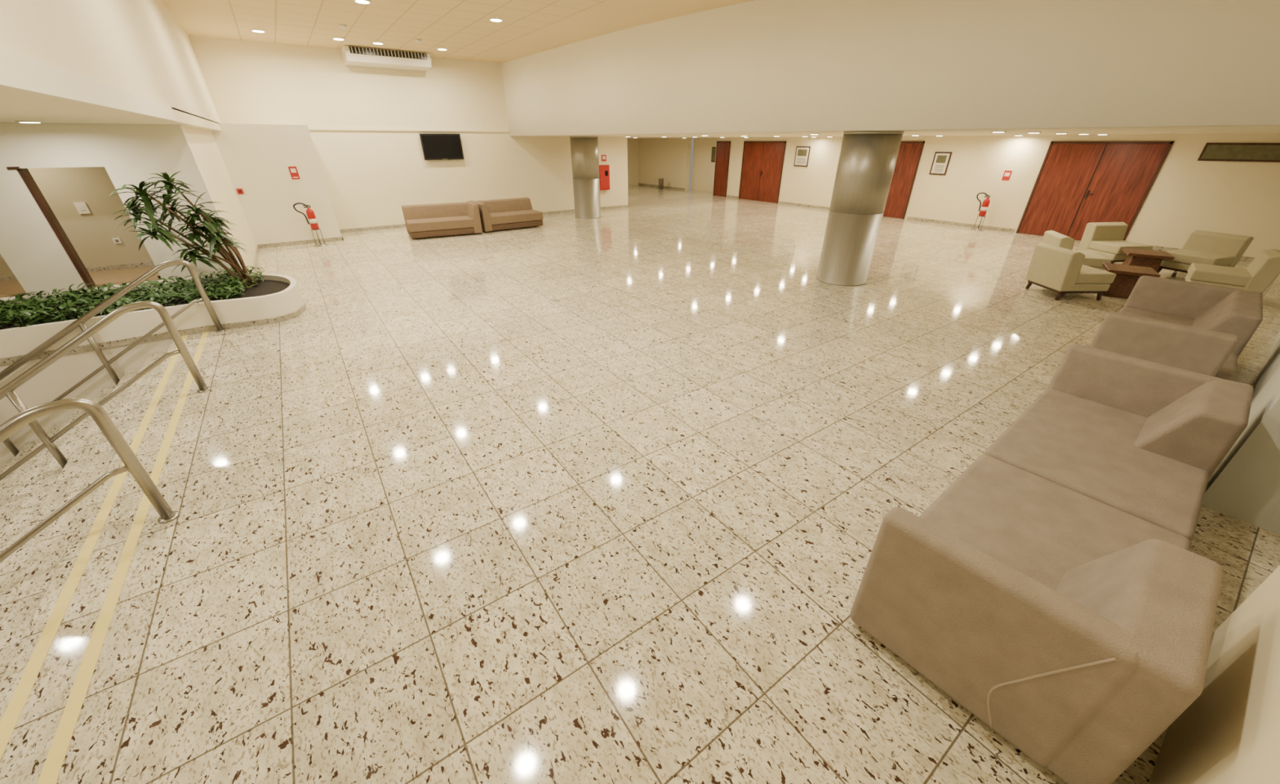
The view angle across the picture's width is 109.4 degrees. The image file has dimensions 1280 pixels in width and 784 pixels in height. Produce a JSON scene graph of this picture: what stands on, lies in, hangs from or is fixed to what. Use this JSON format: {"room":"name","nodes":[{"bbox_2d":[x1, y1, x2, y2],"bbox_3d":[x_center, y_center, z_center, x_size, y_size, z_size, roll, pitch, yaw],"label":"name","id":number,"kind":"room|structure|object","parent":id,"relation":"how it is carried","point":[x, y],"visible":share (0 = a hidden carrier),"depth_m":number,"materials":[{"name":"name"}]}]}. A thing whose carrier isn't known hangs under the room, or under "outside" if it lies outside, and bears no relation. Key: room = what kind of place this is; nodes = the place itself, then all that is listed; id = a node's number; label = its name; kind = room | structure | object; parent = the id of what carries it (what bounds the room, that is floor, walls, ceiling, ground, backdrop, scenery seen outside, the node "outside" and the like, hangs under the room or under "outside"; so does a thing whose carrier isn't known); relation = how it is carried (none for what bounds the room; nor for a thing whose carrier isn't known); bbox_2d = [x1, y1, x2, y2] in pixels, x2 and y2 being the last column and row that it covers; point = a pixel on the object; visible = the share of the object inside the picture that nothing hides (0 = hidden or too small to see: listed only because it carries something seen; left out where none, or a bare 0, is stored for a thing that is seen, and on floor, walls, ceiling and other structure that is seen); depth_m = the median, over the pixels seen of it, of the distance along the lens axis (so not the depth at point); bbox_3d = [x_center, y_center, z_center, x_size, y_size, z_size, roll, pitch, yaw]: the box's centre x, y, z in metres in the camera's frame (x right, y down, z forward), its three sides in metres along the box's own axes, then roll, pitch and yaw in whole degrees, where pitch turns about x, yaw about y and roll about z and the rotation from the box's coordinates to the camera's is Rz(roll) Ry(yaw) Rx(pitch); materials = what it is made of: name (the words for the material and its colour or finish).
{"room":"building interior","nodes":[
{"label":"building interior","id":0,"kind":"room"},
{"bbox_2d":[0,166,161,297],"bbox_3d":[-9.247,-2.149,6.004,5.380,2.449,1.240,-19,34,-30],"label":"wall","id":1,"kind":"structure","parent":0,"point":[91,235],"depth_m":6.97,"materials":[{"name":"beige paint"}]},
{"bbox_2d":[6,166,96,289],"bbox_3d":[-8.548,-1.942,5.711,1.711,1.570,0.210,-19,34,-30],"label":"door frame","id":2,"kind":"structure","parent":1,"relation":"attached to","point":[25,175],"depth_m":6.07,"materials":[{"name":"brown wood"}]},
{"bbox_2d":[73,202,90,213],"bbox_3d":[-8.491,-2.798,6.896,0.120,0.160,0.024,-19,34,-30],"label":"light switch","id":3,"kind":"object","parent":1,"relation":"attached to","point":[82,207],"visible":1,"depth_m":6.89,"materials":[{"name":"white plastic"}]},
{"bbox_2d":[111,237,122,243],"bbox_3d":[-8.344,-2.411,7.230,0.080,0.080,0.023,-19,34,-30],"label":"wall outlet","id":4,"kind":"object","parent":1,"relation":"attached to","point":[117,240],"depth_m":7.23,"materials":[{"name":"white plastic"}]},
{"bbox_2d":[251,244,258,274],"bbox_3d":[-7.845,-2.588,9.234,0.020,0.090,4.500,-19,34,-30],"label":"baseboard","id":5,"kind":"structure","parent":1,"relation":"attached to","point":[255,264],"depth_m":9.62,"materials":[{"name":"beige stone"}]},
{"bbox_2d":[0,337,173,461],"bbox_3d":[-8.137,0.669,5.198,4.800,1.698,0.100,-19,34,-30],"label":"wall","id":6,"kind":"structure","parent":0,"point":[68,371],"depth_m":5.57,"materials":[{"name":"white paint"}]},
{"bbox_2d":[0,86,218,130],"bbox_3d":[-7.461,-2.123,3.291,5.938,0.130,16.400,-19,34,-30],"label":"ceiling","id":7,"kind":"structure","parent":0,"point":[15,104],"depth_m":3.68,"materials":[{"name":"beige paint"}]},
{"bbox_2d":[15,120,43,123],"bbox_3d":[-6.938,-3.067,5.151,0.209,0.017,0.209,-19,34,-30],"label":"recessed light","id":8,"kind":"object","parent":7,"relation":"in","point":[21,122],"visible":0.98,"depth_m":5.11,"materials":[{"name":"white plastic"}]},
{"bbox_2d":[0,47,177,121],"bbox_3d":[-2.860,-1.485,2.116,0.027,0.150,8.500,-19,34,-30],"label":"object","id":9,"kind":"object","parent":7,"relation":"attached to","point":[18,71],"visible":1,"depth_m":2.49,"materials":[{"name":"white paint"}]},
{"bbox_2d":[171,106,220,130],"bbox_3d":[-7.550,-4.681,7.894,0.002,0.150,7.700,-19,34,-30],"label":"trim band","id":10,"kind":"object","parent":7,"relation":"attached to","point":[182,117],"visible":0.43,"depth_m":6.59,"materials":[{"name":"beige paint"}]},
{"bbox_2d":[0,0,222,123],"bbox_3d":[-5.117,-3.758,4.282,0.200,1.769,16.400,-19,34,-30],"label":"wall","id":11,"kind":"structure","parent":0,"point":[136,46],"depth_m":3.87,"materials":[{"name":"beige paint"}]},
{"bbox_2d":[0,122,242,301],"bbox_3d":[-8.753,-1.816,5.608,5.600,2.649,0.160,-19,34,-30],"label":"wall niche","id":12,"kind":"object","parent":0,"point":[130,153],"visible":0.4,"depth_m":6.09,"materials":[{"name":"white paint"}]},
{"bbox_2d":[182,125,256,274],"bbox_3d":[-8.299,-3.838,9.057,0.200,2.449,5.840,-19,34,-30],"label":"wall return","id":13,"kind":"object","parent":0,"point":[202,143],"depth_m":8.38,"materials":[{"name":"white paint"}]},
{"bbox_2d":[211,123,341,244],"bbox_3d":[-8.807,-5.068,11.145,1.770,2.580,1.300,-19,34,-30],"label":"wall","id":14,"kind":"structure","parent":0,"point":[257,158],"depth_m":10.58,"materials":[{"name":"white paint"}]},
{"bbox_2d":[235,188,244,194],"bbox_3d":[-9.066,-4.546,10.274,0.105,0.110,0.054,-19,34,-30],"label":"button","id":15,"kind":"object","parent":14,"relation":"attached to","point":[240,191],"visible":1,"depth_m":10.27,"materials":[{"name":"red paint"}]},
{"bbox_2d":[288,166,300,179],"bbox_3d":[-8.162,-5.165,10.691,0.160,0.270,0.012,-19,34,-30],"label":"sign","id":16,"kind":"object","parent":14,"relation":"attached to","point":[293,171],"visible":1,"depth_m":10.69,"materials":[{"name":"red plastic"}]},
{"bbox_2d":[257,236,343,248],"bbox_3d":[-8.409,-3.723,11.286,1.770,0.090,0.020,-19,34,-30],"label":"baseboard","id":17,"kind":"structure","parent":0,"point":[339,238],"depth_m":11.23,"materials":[{"name":"beige stone"}]},
{"bbox_2d":[188,35,627,229],"bbox_3d":[-5.329,-7.494,13.702,11.750,4.350,0.250,-19,34,-30],"label":"wall","id":18,"kind":"structure","parent":0,"point":[369,175],"depth_m":12.62,"materials":[{"name":"beige paint"}]},
{"bbox_2d":[341,44,431,71],"bbox_3d":[-6.430,-8.491,11.564,1.950,0.325,0.733,-19,34,-30],"label":"air conditioner","id":19,"kind":"object","parent":18,"relation":"attached to","point":[352,55],"visible":1,"depth_m":11.36,"materials":[{"name":"white plastic"}]},
{"bbox_2d":[308,127,509,132],"bbox_3d":[-6.264,-7.392,12.795,5.350,0.050,0.045,-19,34,-30],"label":"trim","id":20,"kind":"structure","parent":18,"relation":"attached to","point":[309,128],"depth_m":12.66,"materials":[{"name":"beige paint"}]},
{"bbox_2d":[419,133,463,159],"bbox_3d":[-5.787,-7.163,13.249,1.120,0.670,0.127,-19,34,-30],"label":"television","id":21,"kind":"object","parent":18,"relation":"attached to","point":[434,146],"visible":1,"depth_m":13.19,"materials":[{"name":"black plastic"}]},
{"bbox_2d":[339,204,628,232],"bbox_3d":[-4.447,-5.852,15.134,9.780,0.090,0.020,-19,34,-30],"label":"baseboard","id":22,"kind":"structure","parent":18,"relation":"attached to","point":[375,228],"depth_m":13.40,"materials":[{"name":"stone"}]},
{"bbox_2d":[601,155,606,161],"bbox_3d":[-1.298,-8.398,16.277,0.200,0.200,0.012,-19,34,-30],"label":"sign","id":23,"kind":"object","parent":18,"relation":"attached to","point":[603,157],"visible":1,"depth_m":16.28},
{"bbox_2d":[599,164,609,190],"bbox_3d":[-1.327,-7.791,16.481,0.460,0.820,0.169,-19,34,-30],"label":"cabinet","id":24,"kind":"object","parent":18,"relation":"attached to","point":[604,170],"visible":0.91,"depth_m":16.43,"materials":[{"name":"red metal"}]},
{"bbox_2d":[160,0,754,63],"bbox_3d":[-1.019,-5.976,6.547,10.500,0.120,16.650,-19,34,-30],"label":"ceiling","id":25,"kind":"structure","parent":0,"point":[464,28],"depth_m":8.54,"materials":[{"name":"tile"}]},
{"bbox_2d":[250,29,266,32],"bbox_3d":[-7.896,-7.458,9.370,0.258,0.017,0.258,-19,34,-30],"label":"recessed light","id":26,"kind":"object","parent":25,"relation":"in","point":[252,30],"visible":1,"depth_m":9.35,"materials":[{"name":"white plastic"}]},
{"bbox_2d":[331,37,345,40],"bbox_3d":[-6.720,-7.860,10.098,0.258,0.017,0.258,-19,34,-30],"label":"recessed light","id":27,"kind":"object","parent":25,"relation":"in","point":[334,38],"visible":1,"depth_m":10.05,"materials":[{"name":"white plastic"}]},
{"bbox_2d":[338,24,346,28],"bbox_3d":[-5.853,-7.195,8.927,0.138,0.050,0.138,-19,34,-30],"label":"smoke detector","id":28,"kind":"object","parent":25,"relation":"attached to","point":[343,26],"visible":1,"depth_m":8.89,"materials":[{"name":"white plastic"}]},
{"bbox_2d":[353,0,371,4],"bbox_3d":[-4.524,-6.359,7.384,0.258,0.017,0.258,-19,34,-30],"label":"recessed light","id":29,"kind":"object","parent":25,"relation":"in","point":[362,2],"visible":1,"depth_m":7.37,"materials":[{"name":"white plastic"}]},
{"bbox_2d":[371,41,383,44],"bbox_3d":[-6.096,-8.104,10.538,0.258,0.017,0.258,-19,34,-30],"label":"recessed light","id":30,"kind":"object","parent":25,"relation":"in","point":[373,42],"visible":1,"depth_m":10.51,"materials":[{"name":"white plastic"}]},
{"bbox_2d":[436,48,447,50],"bbox_3d":[-4.900,-8.484,11.226,0.258,0.017,0.258,-19,34,-30],"label":"recessed light","id":31,"kind":"object","parent":25,"relation":"in","point":[440,49],"visible":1,"depth_m":11.17,"materials":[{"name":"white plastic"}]},
{"bbox_2d":[488,17,502,22],"bbox_3d":[-2.704,-6.983,8.512,0.258,0.017,0.258,-19,34,-30],"label":"recessed light","id":32,"kind":"object","parent":25,"relation":"in","point":[495,20],"visible":1,"depth_m":8.46,"materials":[{"name":"white plastic"}]},
{"bbox_2d":[626,137,638,185],"bbox_3d":[-2.521,-12.506,24.788,7.250,2.390,0.200,-19,34,-30],"label":"wall","id":33,"kind":"structure","parent":0,"point":[633,144],"depth_m":25.98,"materials":[{"name":"beige paint"}]},
{"bbox_2d":[0,184,1279,783],"bbox_3d":[0.330,-4.343,12.707,19.380,0.200,27.200,-19,34,-30],"label":"floor","id":34,"kind":"structure","parent":0,"point":[567,499],"depth_m":3.11,"materials":[{"name":"stone"}]},
{"bbox_2d":[0,294,81,365],"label":"planter","id":35,"kind":"object","parent":34,"relation":"on","point":[15,341],"depth_m":5.28,"materials":[{"name":"white paint"}]},
{"bbox_2d":[0,280,132,327],"label":"plants","id":36,"kind":"object","parent":35,"relation":"on","point":[29,311],"depth_m":5.73,"materials":[{"name":"green plant"}]},
{"bbox_2d":[0,331,208,783],"bbox_3d":[-3.478,0.903,3.013,0.275,0.002,8.510,-19,34,-30],"label":"strips","id":37,"kind":"object","parent":34,"relation":"on","point":[55,758],"visible":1,"depth_m":2.48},
{"bbox_2d":[84,285,171,348],"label":"planter","id":38,"kind":"object","parent":34,"relation":"on","point":[130,326],"depth_m":5.69,"materials":[{"name":"white paint"}]},
{"bbox_2d":[95,275,201,315],"label":"plants","id":39,"kind":"object","parent":38,"relation":"on","point":[183,286],"depth_m":6.13,"materials":[{"name":"green plant"}]},
{"bbox_2d":[158,277,217,335],"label":"planter","id":40,"kind":"object","parent":34,"relation":"on","point":[197,318],"depth_m":6.00,"materials":[{"name":"white paint"}]},
{"bbox_2d":[208,273,306,328],"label":"planter","id":41,"kind":"object","parent":34,"relation":"on","point":[270,299],"depth_m":6.36,"materials":[{"name":"white paint"}]},
{"bbox_2d":[106,171,258,288],"bbox_3d":[-6.329,-2.166,6.313,1.318,1.601,1.106,-19,34,-30],"label":"dracaena","id":42,"kind":"object","parent":41,"relation":"on","point":[211,224],"visible":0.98,"depth_m":6.19,"materials":[{"name":"green plant"}]},
{"bbox_2d":[198,266,268,300],"label":"plants","id":43,"kind":"object","parent":41,"relation":"on","point":[224,286],"depth_m":6.57,"materials":[{"name":"green plant"}]},
{"bbox_2d":[293,202,328,246],"bbox_3d":[-7.948,-4.058,10.964,0.409,0.988,0.300,-3,29,-5],"label":"fire extinguisher","id":44,"kind":"object","parent":34,"relation":"on","point":[312,219],"visible":1,"depth_m":10.88,"materials":[{"name":"metal"}]},
{"bbox_2d":[401,200,482,238],"bbox_3d":[-5.367,-4.694,12.315,1.815,0.734,0.999,-15,32,-25],"label":"loveseat","id":45,"kind":"object","parent":34,"relation":"on","point":[437,220],"visible":1,"depth_m":12.19,"materials":[{"name":"fabric"}]},
{"bbox_2d":[470,197,542,231],"bbox_3d":[-3.892,-5.235,13.293,1.815,0.734,0.999,-20,35,-32],"label":"loveseat","id":46,"kind":"object","parent":34,"relation":"on","point":[495,215],"visible":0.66,"depth_m":13.18,"materials":[{"name":"fabric"}]},
{"bbox_2d":[569,136,600,218],"bbox_3d":[-1.763,-6.992,14.799,0.890,2.410,0.890,-19,34,-30],"label":"column","id":47,"kind":"structure","parent":34,"relation":"on","point":[584,149],"depth_m":14.47,"materials":[{"name":"metal"}]},
{"bbox_2d":[658,177,663,188],"bbox_3d":[1.134,-11.221,24.396,0.296,0.520,0.296,-19,34,-30],"label":"waste bin","id":48,"kind":"object","parent":34,"relation":"on","point":[660,180],"visible":1,"depth_m":24.29,"materials":[{"name":"metal"}]},
{"bbox_2d":[816,130,904,285],"bbox_3d":[3.743,-3.144,7.843,0.890,2.410,0.890,-19,34,-30],"label":"column","id":49,"kind":"structure","parent":34,"relation":"on","point":[867,161],"depth_m":7.50,"materials":[{"name":"metal"}]},
{"bbox_2d":[970,192,990,231],"bbox_3d":[9.775,-5.163,12.962,0.300,0.988,0.409,-3,29,-5],"label":"fire extinguisher","id":50,"kind":"object","parent":34,"relation":"on","point":[986,202],"visible":1,"depth_m":12.87,"materials":[{"name":"metal"}]},
{"bbox_2d":[849,454,1222,783],"bbox_3d":[2.012,0.836,2.303,1.565,0.768,0.999,-21,35,-33],"label":"sofa","id":51,"kind":"object","parent":34,"relation":"on","point":[1077,627],"visible":1,"depth_m":1.83,"materials":[{"name":"fabric"}]},
{"bbox_2d":[1025,243,1116,300],"bbox_3d":[7.059,-1.979,7.440,0.858,0.769,0.748,0,29,0],"label":"armchair","id":52,"kind":"object","parent":34,"relation":"on","point":[1061,270],"visible":1,"depth_m":7.22,"materials":[{"name":"fabric"}]},
{"bbox_2d":[1041,230,1111,270],"bbox_3d":[8.041,-2.528,8.432,0.858,0.769,0.748,10,30,17],"label":"armchair","id":53,"kind":"object","parent":34,"relation":"on","point":[1093,260],"visible":0.28,"depth_m":8.12,"materials":[{"name":"fabric"}]},
{"bbox_2d":[1077,222,1152,263],"bbox_3d":[9.825,-3.051,9.378,0.748,0.769,0.858,-3,29,-5],"label":"armchair","id":54,"kind":"object","parent":34,"relation":"on","point":[1105,239],"visible":0.72,"depth_m":9.42,"materials":[{"name":"fabric"}]},
{"bbox_2d":[982,343,1253,541],"bbox_3d":[3.289,0.347,3.185,1.660,0.768,0.999,-21,35,-33],"label":"sofa","id":55,"kind":"object","parent":34,"relation":"on","point":[1141,438],"visible":0.79,"depth_m":3.05,"materials":[{"name":"fabric"}]},
{"bbox_2d":[1102,262,1160,298],"bbox_3d":[8.017,-1.827,7.507,0.600,0.430,0.600,19,34,30],"label":"wooden side table","id":56,"kind":"object","parent":34,"relation":"on","point":[1126,277],"visible":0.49,"depth_m":7.38,"materials":[{"name":"brown wood"}]},
{"bbox_2d":[1121,247,1174,272],"bbox_3d":[9.522,-2.432,8.600,0.600,0.430,0.600,19,34,30],"label":"wooden side table","id":57,"kind":"object","parent":34,"relation":"on","point":[1136,257],"visible":0.56,"depth_m":8.42,"materials":[{"name":"brown wood"}]},
{"bbox_2d":[1089,275,1262,381],"bbox_3d":[5.759,-0.609,4.914,2.300,0.768,0.999,-22,36,-34],"label":"sofa","id":58,"kind":"object","parent":34,"relation":"on","point":[1202,328],"visible":0.7,"depth_m":4.43,"materials":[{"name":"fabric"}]},
{"bbox_2d":[1158,230,1253,272],"bbox_3d":[10.467,-2.540,8.454,0.858,0.769,0.748,-10,31,-18],"label":"armchair","id":59,"kind":"object","parent":34,"relation":"on","point":[1206,247],"visible":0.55,"depth_m":8.36,"materials":[{"name":"fabric"}]},
{"bbox_2d":[1185,248,1279,293],"bbox_3d":[9.525,-1.908,7.312,0.858,0.769,0.748,26,38,38],"label":"armchair","id":60,"kind":"object","parent":34,"relation":"on","point":[1264,268],"visible":0.74,"depth_m":7.09,"materials":[{"name":"fabric"}]},
{"bbox_2d":[638,137,691,190],"bbox_3d":[1.260,-12.497,24.772,0.300,2.390,4.200,-19,34,-30],"label":"wall","id":61,"kind":"structure","parent":0,"point":[668,159],"depth_m":24.36,"materials":[{"name":"beige paint"}]},
{"bbox_2d":[638,182,684,190],"bbox_3d":[1.129,-11.446,25.248,0.020,0.090,4.200,-19,34,-30],"label":"baseboard","id":62,"kind":"structure","parent":61,"relation":"attached to","point":[640,184],"depth_m":24.94,"materials":[{"name":"stone"}]},
{"bbox_2d":[691,137,716,191],"bbox_3d":[3.615,-11.243,22.505,0.250,2.390,2.750,-19,34,-30],"label":"wall","id":63,"kind":"structure","parent":0,"point":[703,170],"depth_m":22.84,"materials":[{"name":"beige paint"}]},
{"bbox_2d":[711,146,715,162],"bbox_3d":[3.657,-11.515,22.004,0.032,0.650,0.500,-19,34,-30],"label":"framed picture","id":64,"kind":"object","parent":63,"relation":"attached to","point":[713,148],"visible":0.64,"depth_m":22.07,"materials":[{"name":"brown wood"}]},
{"bbox_2d":[501,0,1279,136],"bbox_3d":[1.434,-5.896,8.397,0.572,1.910,16.616,-24,37,-37],"label":"bulkhead","id":65,"kind":"object","parent":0,"point":[756,65],"visible":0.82,"depth_m":6.19,"materials":[{"name":"white paint"}]},
{"bbox_2d":[523,124,1279,138],"bbox_3d":[2.902,-8.130,14.304,11.450,0.100,24.900,-19,34,-30],"label":"ceiling","id":66,"kind":"structure","parent":0,"point":[1259,128],"depth_m":7.72,"materials":[{"name":"beige paint"}]},
{"bbox_2d":[712,133,1279,257],"bbox_3d":[8.623,-6.940,14.726,0.250,2.390,17.550,-19,34,-30],"label":"wall","id":67,"kind":"structure","parent":0,"point":[1187,195],"depth_m":12.04,"materials":[{"name":"beige paint"}]},
{"bbox_2d":[712,141,730,196],"bbox_3d":[3.710,-10.117,20.615,0.034,2.250,0.850,-19,34,-30],"label":"door","id":68,"kind":"structure","parent":67,"relation":"in","point":[722,149],"depth_m":20.58,"materials":[{"name":"red wood"}]},
{"bbox_2d":[726,195,737,198],"bbox_3d":[4.194,-8.849,20.552,0.020,0.090,0.700,-19,34,-30],"label":"baseboard","id":69,"kind":"structure","parent":67,"relation":"attached to","point":[727,196],"depth_m":20.55,"materials":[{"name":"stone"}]},
{"bbox_2d":[738,141,786,203],"bbox_3d":[5.033,-9.192,18.941,0.085,2.250,2.200,-19,34,-30],"label":"door","id":70,"kind":"structure","parent":67,"relation":"in","point":[762,162],"depth_m":18.89,"materials":[{"name":"red wood"}]},
{"bbox_2d":[793,146,810,166],"bbox_3d":[6.174,-8.970,17.270,0.035,0.680,0.620,-19,34,-30],"label":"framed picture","id":71,"kind":"object","parent":67,"relation":"attached to","point":[802,153],"visible":1,"depth_m":17.25,"materials":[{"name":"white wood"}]},
{"bbox_2d":[778,201,829,209],"bbox_3d":[6.592,-7.209,17.589,0.020,0.090,3.000,-19,34,-30],"label":"baseboard","id":72,"kind":"structure","parent":67,"relation":"attached to","point":[780,202],"depth_m":17.73,"materials":[{"name":"stone"}]},
{"bbox_2d":[883,141,924,218],"bbox_3d":[8.096,-7.098,15.156,0.085,2.250,2.100,-19,34,-30],"label":"door","id":73,"kind":"structure","parent":67,"relation":"in","point":[909,153],"depth_m":14.63,"materials":[{"name":"red wood"}]},
{"bbox_2d":[928,151,952,175],"bbox_3d":[9.089,-6.907,13.706,0.035,0.620,0.470,-19,34,-30],"label":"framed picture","id":74,"kind":"object","parent":67,"relation":"attached to","point":[940,162],"visible":1,"depth_m":13.69,"materials":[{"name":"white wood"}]},
{"bbox_2d":[906,216,1014,232],"bbox_3d":[9.654,-5.116,13.804,0.020,0.090,3.000,-19,34,-30],"label":"baseboard","id":75,"kind":"structure","parent":67,"relation":"attached to","point":[998,228],"depth_m":13.69,"materials":[{"name":"stone"}]},
{"bbox_2d":[1001,170,1012,180],"bbox_3d":[10.150,-5.985,12.534,0.007,0.240,0.180,-19,34,-30],"label":"sign","id":76,"kind":"object","parent":67,"relation":"attached to","point":[1006,175],"visible":1,"depth_m":12.53,"materials":[{"name":"red plastic"}]},
{"bbox_2d":[1016,141,1173,240],"bbox_3d":[11.170,-4.997,11.357,0.085,2.250,2.220,-19,34,-30],"label":"door","id":77,"kind":"structure","parent":67,"relation":"in","point":[1077,184],"depth_m":11.25,"materials":[{"name":"red wood"}]},
{"bbox_2d":[1150,244,1254,262],"bbox_3d":[12.659,-3.061,10.090,0.020,0.090,2.800,-19,34,-30],"label":"baseboard","id":78,"kind":"structure","parent":67,"relation":"attached to","point":[1154,247],"depth_m":10.50,"materials":[{"name":"stone"}]},
{"bbox_2d":[1197,142,1279,162],"bbox_3d":[12.589,-4.857,9.194,0.032,0.340,1.620,-19,34,-30],"label":"wall panel","id":79,"kind":"object","parent":67,"relation":"attached to","point":[1224,152],"visible":1,"depth_m":9.36,"materials":[{"name":"brown wood"}]},
{"bbox_2d":[1148,564,1279,783],"bbox_3d":[-1.094,1.584,-0.849,9.670,5.950,0.200,-19,34,-30],"label":"wall","id":80,"kind":"structure","parent":0,"point":[1230,733],"depth_m":1.63,"materials":[{"name":"beige paint"}]},
{"bbox_2d":[1201,331,1279,535],"bbox_3d":[9.539,-2.181,4.202,11.760,4.250,2.700,-19,34,-30],"label":"wall pier","id":81,"kind":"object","parent":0,"point":[1245,486],"visible":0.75,"depth_m":3.02,"materials":[{"name":"grey paint"}]},
{"bbox_3d":[-6.538,3.349,1.884,2.560,0.215,8.600,-19,34,-30],"label":"floor","id":82,"kind":"structure","parent":0,"visible":0},
{"bbox_2d":[0,350,167,681],"bbox_3d":[-4.587,2.068,2.753,2.300,1.455,8.580,-19,34,-30],"label":"ramp","id":83,"kind":"structure","parent":82,"relation":"on","point":[37,488],"depth_m":3.83,"materials":[{"name":"stone"}]},
{"bbox_2d":[0,397,179,562],"bbox_3d":[-4.200,1.281,2.533,2.520,2.116,0.109,-19,34,-30],"label":"stair handrail","id":84,"kind":"object","parent":83,"relation":"on","point":[100,416],"visible":1,"depth_m":2.74,"materials":[{"name":"metal"}]},
{"bbox_2d":[0,301,211,480],"bbox_3d":[-5.483,0.404,4.118,2.520,2.116,0.109,-19,34,-30],"label":"stair handrail","id":85,"kind":"object","parent":83,"relation":"on","point":[8,389],"visible":0.87,"depth_m":4.13,"materials":[{"name":"metal"}]},
{"bbox_2d":[0,259,226,456],"bbox_3d":[-6.668,-0.406,5.582,2.520,2.116,0.109,-19,34,-30],"label":"stair handrail","id":86,"kind":"object","parent":83,"relation":"on","point":[80,322],"visible":0.74,"depth_m":5.52,"materials":[{"name":"metal"}]}
]}

